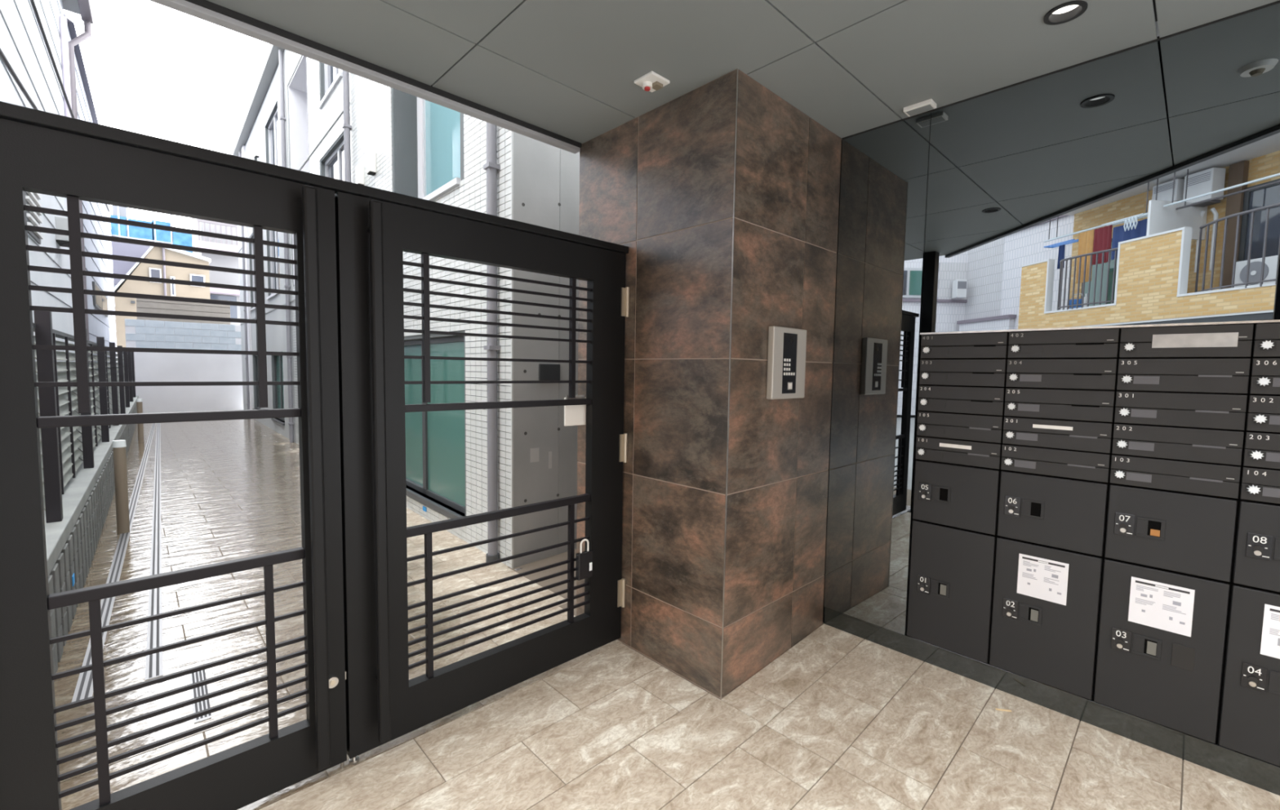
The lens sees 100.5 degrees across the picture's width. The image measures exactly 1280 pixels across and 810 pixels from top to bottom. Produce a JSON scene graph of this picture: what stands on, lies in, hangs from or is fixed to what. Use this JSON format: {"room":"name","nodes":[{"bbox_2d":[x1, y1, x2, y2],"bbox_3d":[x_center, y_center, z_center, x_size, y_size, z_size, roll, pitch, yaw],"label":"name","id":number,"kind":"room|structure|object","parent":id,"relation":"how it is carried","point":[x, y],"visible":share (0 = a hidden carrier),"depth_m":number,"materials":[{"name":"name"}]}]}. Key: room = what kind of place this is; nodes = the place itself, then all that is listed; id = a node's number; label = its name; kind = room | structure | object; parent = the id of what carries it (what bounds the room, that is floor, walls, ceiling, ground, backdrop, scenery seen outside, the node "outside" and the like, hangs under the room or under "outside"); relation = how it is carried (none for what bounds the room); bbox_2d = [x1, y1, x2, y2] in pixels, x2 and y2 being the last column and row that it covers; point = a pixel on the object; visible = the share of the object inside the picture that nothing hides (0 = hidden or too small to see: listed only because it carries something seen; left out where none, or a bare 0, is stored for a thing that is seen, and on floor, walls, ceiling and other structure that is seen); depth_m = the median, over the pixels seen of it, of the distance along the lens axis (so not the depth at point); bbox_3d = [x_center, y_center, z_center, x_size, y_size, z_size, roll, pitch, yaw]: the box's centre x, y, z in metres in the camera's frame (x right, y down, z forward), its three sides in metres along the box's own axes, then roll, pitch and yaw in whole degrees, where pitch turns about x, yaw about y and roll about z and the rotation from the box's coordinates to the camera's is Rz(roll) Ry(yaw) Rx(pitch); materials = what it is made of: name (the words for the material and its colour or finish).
{"room":"apartment building entrance","nodes":[
{"label":"apartment building entrance","id":0,"kind":"room"},
{"bbox_2d":[122,319,243,413],"bbox_3d":[-13.040,-1.046,15.511,2.950,2.686,0.200,-3,5,-44],"label":"wall","id":1,"kind":"structure","parent":0,"point":[149,366],"depth_m":15.33,"materials":[{"name":"concrete"}]},
{"bbox_2d":[513,131,579,568],"bbox_3d":[-0.458,-2.406,4.396,1.598,7.250,0.501,-3,5,-42],"label":"wall","id":2,"kind":"structure","parent":0,"point":[546,177],"depth_m":3.98,"materials":[{"name":"grey"}]},
{"bbox_2d":[538,363,559,380],"bbox_3d":[-0.682,-0.248,4.018,0.190,0.125,0.014,-3,5,-44],"label":"wall box","id":3,"kind":"object","parent":2,"relation":"attached to","point":[546,371],"visible":0.98,"depth_m":4.01,"materials":[{"name":"grey"}]},
{"bbox_2d":[53,418,1279,809],"bbox_3d":[-5.933,0.905,7.678,5.000,0.182,22.763,-3,5,-44],"label":"floor","id":4,"kind":"structure","parent":0,"point":[840,720],"depth_m":2.24,"materials":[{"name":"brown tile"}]},
{"bbox_2d":[0,0,93,440],"bbox_3d":[-7.520,-2.627,4.803,3.340,7.320,8.750,-3,5,-42],"label":"house","id":5,"kind":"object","parent":4,"relation":"on","point":[22,43],"visible":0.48,"depth_m":6.59,"materials":[{"name":"white paint"}]},
{"bbox_2d":[0,48,38,110],"bbox_3d":[-4.900,-2.616,4.251,0.028,0.778,7.605,-3,5,-42],"label":"cable","id":6,"kind":"object","parent":5,"relation":"attached to","point":[2,56],"visible":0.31,"depth_m":3.89,"materials":[{"name":"black plastic"}]},
{"bbox_2d":[54,216,69,247],"bbox_3d":[-7.723,-2.314,7.146,0.171,0.320,0.454,-3,5,-44],"label":"vent hood","id":7,"kind":"object","parent":5,"relation":"attached to","point":[60,223],"depth_m":6.98,"materials":[{"name":"white metal"}]},
{"bbox_2d":[29,0,109,211],"bbox_3d":[-7.233,-3.830,6.771,0.028,0.359,14.606,-3,5,-42],"label":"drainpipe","id":8,"kind":"object","parent":5,"relation":"attached to","point":[32,2],"visible":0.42,"depth_m":5.40,"materials":[{"name":"white plastic"}]},
{"bbox_2d":[44,395,138,673],"bbox_3d":[-8.142,0.558,8.266,0.227,0.610,18.000,-3,5,-42],"label":"wall","id":9,"kind":"structure","parent":4,"relation":"on","point":[72,542],"depth_m":3.52,"materials":[{"name":"concrete"}]},
{"bbox_2d":[71,573,75,586],"bbox_3d":[-3.269,1.008,3.071,0.004,0.056,0.070,-3,5,-42],"label":"tape mark","id":10,"kind":"object","parent":9,"relation":"attached to","point":[73,576],"visible":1,"depth_m":3.06,"materials":[{"name":"blue"}]},
{"bbox_2d":[32,311,135,523],"bbox_3d":[-7.717,-0.310,7.771,0.131,1.200,16.670,-3,5,-42],"label":"fence","id":11,"kind":"object","parent":9,"relation":"on","point":[60,449],"visible":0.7,"depth_m":4.01,"materials":[{"name":"black metal"}]},
{"bbox_2d":[71,422,155,702],"bbox_3d":[-7.260,0.847,7.788,0.071,0.003,14.652,-2,5,-41],"label":"drain","id":12,"kind":"object","parent":4,"relation":"on","point":[84,687],"visible":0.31,"depth_m":3.68,"materials":[{"name":"silver metal"}]},
{"bbox_2d":[111,440,129,533],"bbox_3d":[-4.453,0.703,4.570,0.087,0.800,0.087,-3,5,-44],"label":"post","id":13,"kind":"object","parent":4,"relation":"on","point":[118,446],"visible":1,"depth_m":4.55,"materials":[{"name":"brown"}]},
{"bbox_2d":[136,398,144,442],"bbox_3d":[-9.199,0.285,9.797,0.087,0.800,0.087,-3,5,-44],"label":"post","id":14,"kind":"object","parent":4,"relation":"on","point":[139,401],"visible":0.84,"depth_m":9.78,"materials":[{"name":"brown"}]},
{"bbox_2d":[145,422,163,679],"bbox_3d":[-7.159,0.841,7.902,0.063,0.003,14.621,-3,5,-42],"label":"drain","id":15,"kind":"object","parent":4,"relation":"on","point":[153,665],"visible":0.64,"depth_m":3.44,"materials":[{"name":"silver metal"}]},
{"bbox_2d":[136,293,231,324],"bbox_3d":[-13.430,-1.478,15.790,2.100,3.400,0.090,-3,5,-44],"label":"fence","id":16,"kind":"object","parent":4,"relation":"on","point":[143,305],"visible":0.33,"depth_m":15.62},
{"bbox_2d":[189,669,211,723],"bbox_3d":[-1.974,1.284,2.386,0.056,0.003,0.520,-2,5,-42],"label":"drain","id":17,"kind":"object","parent":4,"relation":"on","point":[197,676],"visible":0.64,"depth_m":2.36,"materials":[{"name":"silver metal"}]},
{"bbox_2d":[230,44,513,568],"bbox_3d":[-5.508,-2.972,10.578,2.760,7.410,16.520,-3,5,-42],"label":"apartment building","id":18,"kind":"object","parent":4,"relation":"on","point":[303,113],"visible":0.39,"depth_m":5.46,"materials":[{"name":"grey tile"}]},
{"bbox_2d":[254,145,258,157],"bbox_3d":[-8.754,-5.783,12.156,0.073,0.228,0.122,-3,5,-44],"label":"vent hood","id":19,"kind":"object","parent":18,"relation":"attached to","point":[256,148],"depth_m":12.11,"materials":[{"name":"white metal"}]},
{"bbox_2d":[366,151,376,175],"bbox_3d":[-3.002,-2.699,5.948,0.073,0.228,0.122,-3,5,-44],"label":"vent hood","id":20,"kind":"object","parent":18,"relation":"attached to","point":[371,156],"depth_m":5.91,"materials":[{"name":"white metal"}]},
{"bbox_3d":[-1.682,0.005,1.149,0.180,2.728,0.160,-3,5,-44],"label":"gate post","id":21,"kind":"object","parent":4,"relation":"on","visible":0},
{"bbox_2d":[0,118,346,809],"bbox_3d":[-1.337,0.314,1.597,0.835,2.062,0.133,-3,5,-44],"label":"gate","id":22,"kind":"object","parent":21,"relation":"attached to","point":[74,167],"visible":0.98,"depth_m":1.55,"materials":[{"name":"black metal"}]},
{"bbox_2d":[576,67,841,698],"bbox_3d":[0.351,-0.080,3.019,0.939,2.754,1.085,-3,5,-44],"label":"pillar","id":23,"kind":"structure","parent":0,"point":[722,196],"depth_m":2.55,"materials":[{"name":"brown tile"}]},
{"bbox_2d":[0,101,628,253],"bbox_3d":[-0.886,-0.759,1.985,2.228,0.034,0.067,-3,5,-44],"label":"header","id":24,"kind":"object","parent":23,"relation":"attached to","point":[11,112],"visible":0.79,"depth_m":1.66,"materials":[{"name":"black metal"}]},
{"bbox_2d":[334,191,629,764],"bbox_3d":[-0.554,0.277,2.339,1.341,2.062,0.126,-3,5,-44],"label":"gate","id":25,"kind":"object","parent":23,"relation":"attached to","point":[372,236],"visible":0.98,"depth_m":2.11,"materials":[{"name":"black metal"}]},
{"bbox_2d":[348,755,359,764],"bbox_3d":[-1.063,1.321,1.979,0.034,0.012,0.034,-3,5,-44],"label":"bolt","id":26,"kind":"object","parent":25,"relation":"attached to","point":[353,761],"depth_m":1.97,"materials":[{"name":"metal"}]},
{"bbox_2d":[564,395,586,426],"bbox_3d":[-0.319,0.027,2.638,0.128,0.150,0.018,-3,5,-44],"label":"sign plate","id":27,"kind":"object","parent":25,"relation":"attached to","point":[574,415],"visible":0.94,"depth_m":2.63,"materials":[{"name":"white plastic"}]},
{"bbox_2d":[575,538,592,580],"bbox_3d":[-0.273,0.757,2.623,0.090,0.196,0.030,-3,5,-44],"label":"padlock","id":28,"kind":"object","parent":25,"relation":"hanging from","point":[584,560],"visible":1,"depth_m":2.61,"materials":[{"name":"black metal"}]},
{"bbox_2d":[766,325,806,399],"bbox_3d":[0.716,-0.202,2.583,0.300,0.341,0.037,-3,5,-44],"label":"intercom","id":29,"kind":"object","parent":23,"relation":"attached to","point":[786,356],"visible":1,"depth_m":2.54,"materials":[{"name":"grey metal"}]},
{"bbox_2d":[206,0,1279,143],"bbox_3d":[0.500,-1.367,0.982,3.490,0.095,4.040,-3,5,-44],"label":"ceiling","id":30,"kind":"structure","parent":0,"point":[568,68],"depth_m":2.05,"materials":[{"name":"grey paint"}]},
{"bbox_2d":[149,0,581,153],"bbox_3d":[-1.267,-1.451,2.128,2.540,0.137,0.061,-3,5,-44],"label":"trim","id":31,"kind":"structure","parent":30,"relation":"attached to","point":[205,10],"depth_m":2.19,"materials":[{"name":"grey metal"}]},
{"bbox_2d":[634,71,670,92],"bbox_3d":[0.052,-1.397,2.323,0.112,0.037,0.112,-3,5,-44],"label":"fire alarm","id":32,"kind":"object","parent":30,"relation":"attached to","point":[651,82],"visible":1,"depth_m":2.31,"materials":[{"name":"white plastic"}]},
{"bbox_2d":[902,98,937,116],"bbox_3d":[1.317,-1.397,2.504,0.074,0.022,0.124,-3,5,-44],"label":"ceiling box","id":33,"kind":"object","parent":30,"relation":"attached to","point":[928,104],"visible":1,"depth_m":2.49,"materials":[{"name":"white plastic"}]},
{"bbox_2d":[1043,0,1087,25],"bbox_3d":[1.474,-1.394,1.843,0.120,0.076,0.120,-3,5,-44],"label":"recessed light","id":34,"kind":"object","parent":30,"relation":"in","point":[1067,11],"visible":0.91,"depth_m":1.86,"materials":[{"name":"black plastic"}]},
{"bbox_2d":[822,35,1159,622],"bbox_3d":[1.725,-0.050,2.615,0.435,2.750,5.400,-3,5,-44],"label":"wall","id":35,"kind":"structure","parent":0,"point":[1158,36],"depth_m":2.96,"materials":[{"name":"grey mirror"}]},
{"bbox_2d":[823,111,931,635],"bbox_3d":[1.228,-0.128,2.798,0.024,2.583,0.440,-3,5,-44],"label":"mirror panel","id":36,"kind":"object","parent":35,"relation":"attached to","point":[883,186],"visible":1,"depth_m":2.77,"materials":[{"name":"grey"}]},
{"bbox_2d":[823,606,1279,795],"bbox_3d":[2.269,1.297,1.996,0.314,0.119,3.199,-3,5,-44],"label":"baseboard","id":37,"kind":"structure","parent":35,"relation":"attached to","point":[1259,773],"depth_m":2.22,"materials":[{"name":"black stone"}]},
{"bbox_2d":[906,519,997,663],"bbox_3d":[1.588,0.879,2.659,0.323,0.599,0.358,-3,5,-44],"label":"locker","id":38,"kind":"object","parent":37,"relation":"on","point":[952,572],"visible":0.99,"depth_m":2.54,"materials":[{"name":"black metal"}]},
{"bbox_2d":[912,459,1001,535],"bbox_3d":[1.595,0.428,2.629,0.323,0.300,0.358,-3,5,-44],"label":"locker","id":39,"kind":"object","parent":38,"relation":"on","point":[966,497],"visible":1,"depth_m":2.51,"materials":[{"name":"black metal"}]},
{"bbox_2d":[915,435,1003,469],"bbox_3d":[1.593,0.217,2.611,0.315,0.116,0.358,-3,5,-44],"label":"mailbox","id":40,"kind":"object","parent":39,"relation":"on","point":[982,454],"depth_m":2.50,"materials":[{"name":"black metal"}]},
{"bbox_2d":[916,410,1004,443],"bbox_3d":[1.595,0.097,2.603,0.315,0.122,0.358,-3,5,-44],"label":"mailbox","id":41,"kind":"object","parent":40,"relation":"on","point":[962,426],"visible":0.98,"depth_m":2.49,"materials":[{"name":"black metal"}]},
{"bbox_2d":[917,384,1009,415],"bbox_3d":[1.597,-0.029,2.595,0.315,0.126,0.358,-3,5,-44],"label":"mailbox","id":42,"kind":"object","parent":41,"relation":"on","point":[980,400],"visible":0.98,"depth_m":2.49,"materials":[{"name":"black metal"}]},
{"bbox_2d":[919,358,1007,386],"bbox_3d":[1.599,-0.157,2.586,0.315,0.126,0.358,-3,5,-44],"label":"mailbox","id":43,"kind":"object","parent":42,"relation":"on","point":[959,372],"visible":0.99,"depth_m":2.48,"materials":[{"name":"black metal"}]},
{"bbox_2d":[920,331,1008,359],"bbox_3d":[1.601,-0.280,2.578,0.315,0.117,0.358,-3,5,-44],"label":"mailbox","id":44,"kind":"object","parent":43,"relation":"on","point":[983,345],"visible":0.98,"depth_m":2.47,"materials":[{"name":"black metal"}]},
{"bbox_2d":[988,536,1103,700],"bbox_3d":[1.839,0.900,2.396,0.323,0.599,0.366,-3,5,-44],"label":"locker","id":45,"kind":"object","parent":37,"relation":"on","point":[1051,643],"visible":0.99,"depth_m":2.28,"materials":[{"name":"black metal"}]},
{"bbox_2d":[1017,553,1068,605],"bbox_3d":[1.728,0.747,2.287,0.002,0.178,0.172,-3,5,-44],"label":"notice","id":46,"kind":"object","parent":45,"relation":"attached to","point":[1040,578],"visible":1,"depth_m":2.28,"materials":[{"name":"white paper"}]},
{"bbox_2d":[1022,560,1061,585],"bbox_3d":[1.725,0.721,2.288,0.001,0.071,0.132,-3,5,-44],"label":"print","id":47,"kind":"object","parent":46,"relation":"attached to","point":[1039,572],"depth_m":2.29,"materials":[{"name":"grey paper"}]},
{"bbox_2d":[1026,568,1061,595],"bbox_3d":[1.731,0.754,2.283,0.001,0.084,0.124,-3,5,-44],"label":"picture","id":48,"kind":"object","parent":46,"relation":"attached to","point":[1046,581],"depth_m":2.28,"materials":[{"name":"grey paper"}]},
{"bbox_2d":[996,469,1109,556],"bbox_3d":[1.846,0.449,2.366,0.323,0.300,0.366,-3,5,-44],"label":"locker","id":49,"kind":"object","parent":45,"relation":"on","point":[1067,513],"visible":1,"depth_m":2.25,"materials":[{"name":"black metal"}]},
{"bbox_2d":[1000,443,1111,483],"bbox_3d":[1.845,0.239,2.348,0.315,0.116,0.366,-3,5,-44],"label":"mailbox","id":50,"kind":"object","parent":49,"relation":"on","point":[1063,463],"visible":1,"depth_m":2.24,"materials":[{"name":"black metal"}]},
{"bbox_2d":[1002,416,1113,453],"bbox_3d":[1.847,0.118,2.340,0.315,0.122,0.366,-3,5,-44],"label":"mailbox","id":51,"kind":"object","parent":50,"relation":"on","point":[1085,436],"depth_m":2.23,"materials":[{"name":"black metal"}]},
{"bbox_2d":[1004,386,1116,422],"bbox_3d":[1.849,-0.008,2.332,0.315,0.126,0.366,-3,5,-44],"label":"mailbox","id":52,"kind":"object","parent":51,"relation":"on","point":[1085,405],"visible":0.99,"depth_m":2.22,"materials":[{"name":"black metal"}]},
{"bbox_2d":[1005,358,1118,390],"bbox_3d":[1.850,-0.136,2.324,0.315,0.126,0.366,-3,5,-44],"label":"mailbox","id":53,"kind":"object","parent":52,"relation":"on","point":[1101,374],"visible":1,"depth_m":2.21,"materials":[{"name":"black metal"}]},
{"bbox_2d":[1007,328,1120,358],"bbox_3d":[1.852,-0.259,2.316,0.315,0.117,0.366,-3,5,-44],"label":"mailbox","id":54,"kind":"object","parent":53,"relation":"on","point":[1101,343],"visible":1,"depth_m":2.20,"materials":[{"name":"black metal"}]},
{"bbox_2d":[1093,557,1231,743],"bbox_3d":[2.085,0.921,2.139,0.323,0.599,0.344,-3,5,-44],"label":"locker","id":55,"kind":"object","parent":37,"relation":"on","point":[1172,680],"visible":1,"depth_m":2.02,"materials":[{"name":"black metal"}]},
{"bbox_2d":[1128,576,1195,636],"bbox_3d":[1.979,0.764,2.024,0.002,0.178,0.172,-3,5,-44],"label":"notice","id":56,"kind":"object","parent":55,"relation":"attached to","point":[1162,606],"visible":1,"depth_m":2.02,"materials":[{"name":"white paper"}]},
{"bbox_2d":[1135,584,1186,614],"bbox_3d":[1.979,0.739,2.023,0.001,0.071,0.139,-3,5,-44],"label":"print","id":57,"kind":"object","parent":56,"relation":"attached to","point":[1154,597],"depth_m":2.02,"materials":[{"name":"grey paper"}]},
{"bbox_2d":[1140,593,1185,624],"bbox_3d":[1.983,0.771,2.020,0.001,0.084,0.124,-3,5,-44],"label":"picture","id":58,"kind":"object","parent":56,"relation":"attached to","point":[1162,608],"depth_m":2.02,"materials":[{"name":"grey paper"}]},
{"bbox_2d":[1103,483,1238,582],"bbox_3d":[2.092,0.470,2.109,0.323,0.300,0.344,-3,5,-44],"label":"locker","id":59,"kind":"object","parent":55,"relation":"on","point":[1193,534],"visible":0.99,"depth_m":2.00,"materials":[{"name":"black metal"}]},
{"bbox_2d":[1109,453,1241,498],"bbox_3d":[2.091,0.259,2.091,0.315,0.116,0.344,-3,5,-44],"label":"mailbox","id":60,"kind":"object","parent":59,"relation":"on","point":[1220,480],"visible":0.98,"depth_m":1.98,"materials":[{"name":"black metal"}]},
{"bbox_2d":[1111,422,1244,466],"bbox_3d":[2.093,0.139,2.083,0.315,0.122,0.344,-3,5,-44],"label":"mailbox","id":61,"kind":"object","parent":60,"relation":"on","point":[1224,446],"visible":1,"depth_m":1.97,"materials":[{"name":"black metal"}]},
{"bbox_2d":[1113,390,1248,431],"bbox_3d":[2.095,0.013,2.075,0.315,0.126,0.344,-3,5,-44],"label":"mailbox","id":62,"kind":"object","parent":61,"relation":"on","point":[1178,409],"visible":1,"depth_m":1.97,"materials":[{"name":"black metal"}]},
{"bbox_2d":[1115,357,1251,394],"bbox_3d":[2.097,-0.115,2.066,0.315,0.126,0.344,-3,5,-44],"label":"mailbox","id":63,"kind":"object","parent":62,"relation":"on","point":[1225,375],"visible":1,"depth_m":1.96,"materials":[{"name":"black metal"}]},
{"bbox_2d":[1118,323,1254,358],"bbox_3d":[2.099,-0.238,2.058,0.315,0.117,0.344,-3,5,-44],"label":"mailbox","id":64,"kind":"object","parent":63,"relation":"on","point":[1135,342],"depth_m":1.95,"materials":[{"name":"black metal"}]},
{"bbox_2d":[1217,580,1279,766],"bbox_3d":[2.329,0.942,1.883,0.323,0.599,0.360,-3,5,-44],"label":"locker","id":65,"kind":"object","parent":37,"relation":"on","point":[1249,721],"visible":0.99,"depth_m":1.87,"materials":[{"name":"black metal"}]},
{"bbox_2d":[1231,497,1279,592],"bbox_3d":[2.336,0.490,1.853,0.323,0.300,0.360,-3,5,-44],"label":"locker","id":66,"kind":"object","parent":65,"relation":"on","point":[1256,551],"visible":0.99,"depth_m":1.84,"materials":[{"name":"black metal"}]},
{"bbox_2d":[1238,465,1279,504],"bbox_3d":[2.335,0.280,1.835,0.315,0.116,0.360,-3,5,-44],"label":"mailbox","id":67,"kind":"object","parent":66,"relation":"on","point":[1256,484],"visible":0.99,"depth_m":1.83,"materials":[{"name":"black metal"}]},
{"bbox_2d":[1241,430,1279,469],"bbox_3d":[2.337,0.159,1.827,0.315,0.122,0.360,-3,5,-44],"label":"mailbox","id":68,"kind":"object","parent":67,"relation":"on","point":[1260,449],"visible":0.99,"depth_m":1.83,"materials":[{"name":"black metal"}]},
{"bbox_2d":[1244,394,1279,432],"bbox_3d":[2.339,0.033,1.819,0.315,0.126,0.360,-3,5,-44],"label":"mailbox","id":69,"kind":"object","parent":68,"relation":"on","point":[1263,411],"visible":1,"depth_m":1.82,"materials":[{"name":"black metal"}]},
{"bbox_2d":[1248,357,1279,395],"bbox_3d":[2.341,-0.094,1.811,0.315,0.126,0.360,-3,5,-44],"label":"mailbox","id":70,"kind":"object","parent":69,"relation":"on","point":[1264,372],"visible":1,"depth_m":1.82,"materials":[{"name":"black metal"}]},
{"bbox_2d":[1251,322,1279,358],"bbox_3d":[2.343,-0.217,1.803,0.315,0.117,0.360,-3,5,-44],"label":"mailbox","id":71,"kind":"object","parent":70,"relation":"on","point":[1266,336],"visible":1,"depth_m":1.81,"materials":[{"name":"black metal"}]},
{"bbox_2d":[1260,604,1279,658],"bbox_3d":[2.213,0.780,1.779,0.002,0.178,0.172,-3,5,-44],"label":"notice","id":72,"kind":"object","parent":65,"relation":"attached to","point":[1270,639],"visible":1,"depth_m":1.83,"materials":[{"name":"white paper"}]},
{"bbox_2d":[1269,613,1279,635],"bbox_3d":[2.213,0.754,1.778,0.001,0.071,0.139,-3,5,-44],"label":"print","id":73,"kind":"object","parent":72,"relation":"attached to","point":[1274,618],"depth_m":1.82,"materials":[{"name":"grey paper"}]},
{"bbox_2d":[841,0,1279,139],"bbox_3d":[2.194,-1.338,1.712,0.013,0.007,3.199,-3,5,-44],"label":"trim","id":74,"kind":"structure","parent":35,"relation":"attached to","point":[1276,2],"depth_m":2.13,"materials":[{"name":"black metal"}]},
{"bbox_2d":[920,2,1279,334],"bbox_3d":[2.342,-0.794,1.591,0.030,1.060,2.756,-3,5,-44],"label":"mirror panel","id":75,"kind":"object","parent":35,"relation":"attached to","point":[1140,186],"visible":0.93,"depth_m":2.07,"materials":[{"name":"grey"}]},
{"bbox_2d":[900,21,1159,117],"bbox_3d":[1.941,-2.278,0.881,5.560,1.770,6.220,-3,5,-44],"label":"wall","id":76,"kind":"structure","parent":0,"point":[1156,22],"depth_m":2.08,"materials":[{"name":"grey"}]},
{"label":"outside","id":77,"kind":"structure","parent":0,"visible":0},
{"bbox_2d":[110,204,192,253],"bbox_3d":[-24.950,-5.435,27.517,3.330,9.400,4.030,-3,5,-44],"label":"apartment building","id":78,"kind":"structure","parent":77,"point":[118,212],"depth_m":25.68,"materials":[{"name":"glass"}]},
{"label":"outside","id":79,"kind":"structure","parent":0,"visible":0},
{"bbox_2d":[114,246,211,366],"bbox_3d":[-16.797,-2.766,18.737,2.620,5.480,2.060,-3,5,-44],"label":"house","id":80,"kind":"structure","parent":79,"point":[122,304],"depth_m":17.96,"materials":[{"name":"beige"}]},
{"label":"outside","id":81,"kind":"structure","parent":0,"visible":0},
{"bbox_2d":[111,234,150,287],"bbox_3d":[-20.291,-3.366,20.032,3.350,6.400,4.300,-3,5,-44],"label":"house","id":82,"kind":"structure","parent":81,"point":[120,267],"depth_m":18.85,"materials":[{"name":"white paint"}]},
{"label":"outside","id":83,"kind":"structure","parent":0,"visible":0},
{"bbox_2d":[191,217,240,325],"bbox_3d":[-16.969,-4.847,23.506,4.250,9.000,4.900,-3,5,-44],"label":"apartment building","id":84,"kind":"structure","parent":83,"point":[197,241],"depth_m":21.31,"materials":[{"name":"grey"}]},
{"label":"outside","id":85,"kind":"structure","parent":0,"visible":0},
{"bbox_2d":[63,13,117,427],"bbox_3d":[-14.192,-3.842,11.941,3.100,8.600,10.600,-3,5,-42],"label":"house","id":86,"kind":"structure","parent":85,"point":[100,325],"depth_m":11.54,"materials":[{"name":"white paint"}]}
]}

